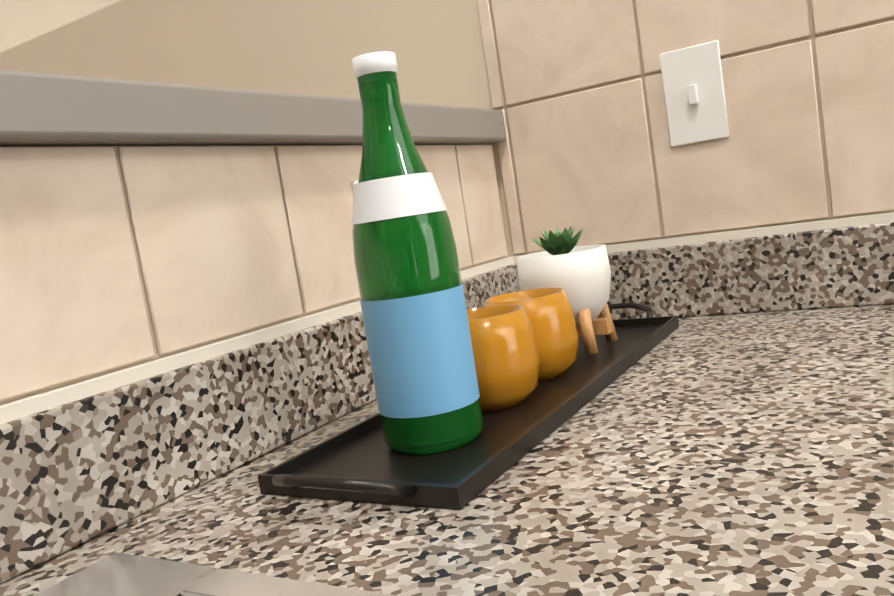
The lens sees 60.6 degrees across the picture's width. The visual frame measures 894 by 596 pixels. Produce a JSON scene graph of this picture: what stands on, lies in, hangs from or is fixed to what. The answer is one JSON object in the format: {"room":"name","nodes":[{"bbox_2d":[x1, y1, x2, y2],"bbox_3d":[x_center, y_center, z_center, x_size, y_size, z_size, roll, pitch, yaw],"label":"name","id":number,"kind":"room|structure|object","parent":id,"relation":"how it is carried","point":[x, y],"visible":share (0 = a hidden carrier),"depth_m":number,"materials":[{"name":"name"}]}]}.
{"room":"kitchen","nodes":[
{"label":"kitchen","id":0,"kind":"room"},
{"bbox_2d":[0,145,507,404],"bbox_3d":[-0.638,0.623,-0.048,0.115,1.196,2.980,-5,7,31],"label":"wall","id":1,"kind":"structure","parent":0,"point":[252,330],"depth_m":0.66,"materials":[{"name":"paint"}]},
{"bbox_2d":[0,70,505,146],"bbox_3d":[-0.787,0.099,-0.066,0.330,0.204,2.962,-5,7,31],"label":"bar","id":2,"kind":"object","parent":1,"relation":"on","point":[40,109],"visible":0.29,"depth_m":0.61,"materials":[{"name":"laminate"}]},
{"bbox_2d":[0,0,893,256],"bbox_3d":[0.060,-0.570,2.082,2.445,2.862,1.741,-5,7,31],"label":"wall","id":3,"kind":"structure","parent":0,"point":[316,47],"depth_m":1.30,"materials":[{"name":"paint"}]},
{"bbox_3d":[-0.028,0.994,1.519,12.317,0.060,6.361,-5,7,31],"label":"floor","id":4,"kind":"structure","parent":0,"visible":0},
{"bbox_3d":[0.339,0.696,-0.610,2.118,0.877,2.976,-5,7,31],"label":"base cabinet","id":5,"kind":"object","parent":4,"relation":"on","visible":0},
{"bbox_2d":[0,212,893,595],"bbox_3d":[-0.362,0.267,-0.283,0.648,0.323,2.976,-5,7,31],"label":"countertop","id":6,"kind":"structure","parent":5,"relation":"on","point":[732,434],"depth_m":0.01,"materials":[{"name":"stone"}]},
{"bbox_2d":[258,302,678,508],"bbox_3d":[0.072,0.075,0.751,0.170,0.030,0.626,-5,7,31],"label":"tray","id":7,"kind":"object","parent":6,"relation":"on","point":[362,461],"visible":0.71,"depth_m":0.58,"materials":[{"name":"black metal"}]},
{"bbox_2d":[351,51,483,454],"bbox_3d":[-0.032,-0.035,0.595,0.081,0.300,0.081,-5,7,31],"label":"bottle","id":8,"kind":"object","parent":7,"relation":"on","point":[414,311],"visible":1,"depth_m":0.57,"materials":[{"name":"green glass"}]},
{"bbox_2d":[467,305,539,411],"bbox_3d":[0.035,0.054,0.693,0.096,0.083,0.096,-5,7,31],"label":"cup","id":9,"kind":"object","parent":7,"relation":"on","point":[505,351],"visible":0.65,"depth_m":0.65,"materials":[{"name":"orange ceramic"}]},
{"bbox_2d":[484,288,577,380],"bbox_3d":[0.084,0.037,0.776,0.096,0.083,0.096,-5,7,31],"label":"cup","id":10,"kind":"object","parent":7,"relation":"on","point":[549,312],"visible":0.52,"depth_m":0.74,"materials":[{"name":"orange ceramic"}]},
{"bbox_2d":[517,226,617,354],"bbox_3d":[0.134,-0.011,0.865,0.104,0.139,0.104,-5,7,31],"label":"succulent","id":11,"kind":"object","parent":7,"relation":"on","point":[580,276],"visible":0.77,"depth_m":0.82,"materials":[{"name":"white ceramic"}]},
{"bbox_3d":[-1.816,0.096,-1.286,12.317,2.862,0.120,-5,7,31],"label":"wall","id":12,"kind":"structure","parent":0,"visible":0},
{"bbox_2d":[0,0,523,402],"bbox_3d":[-0.678,-0.008,-0.152,0.019,0.410,2.978,-5,7,31],"label":"tile backsplash","id":13,"kind":"structure","parent":12,"relation":"attached to","point":[116,258],"depth_m":0.62,"materials":[{"name":"beige tile"}]},
{"bbox_2d":[352,180,357,192],"bbox_3d":[-0.062,-0.096,0.871,0.007,0.080,0.125,-5,7,31],"label":"electrical outlet","id":14,"kind":"object","parent":13,"relation":"attached to","point":[354,182],"visible":0.06,"depth_m":0.81,"materials":[{"name":"white plastic"}]},
{"bbox_2d":[488,0,893,253],"bbox_3d":[0.337,-0.269,0.946,0.610,0.374,0.008,-5,7,31],"label":"tile backsplash","id":15,"kind":"structure","parent":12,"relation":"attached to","point":[808,84],"depth_m":0.97,"materials":[{"name":"beige tile"}]},
{"bbox_2d":[660,40,728,146],"bbox_3d":[0.307,-0.254,0.955,0.072,0.118,0.015,-5,7,31],"label":"switch plate","id":16,"kind":"object","parent":15,"relation":"attached to","point":[694,93],"visible":1,"depth_m":0.95,"materials":[{"name":"white plastic"}]}
]}

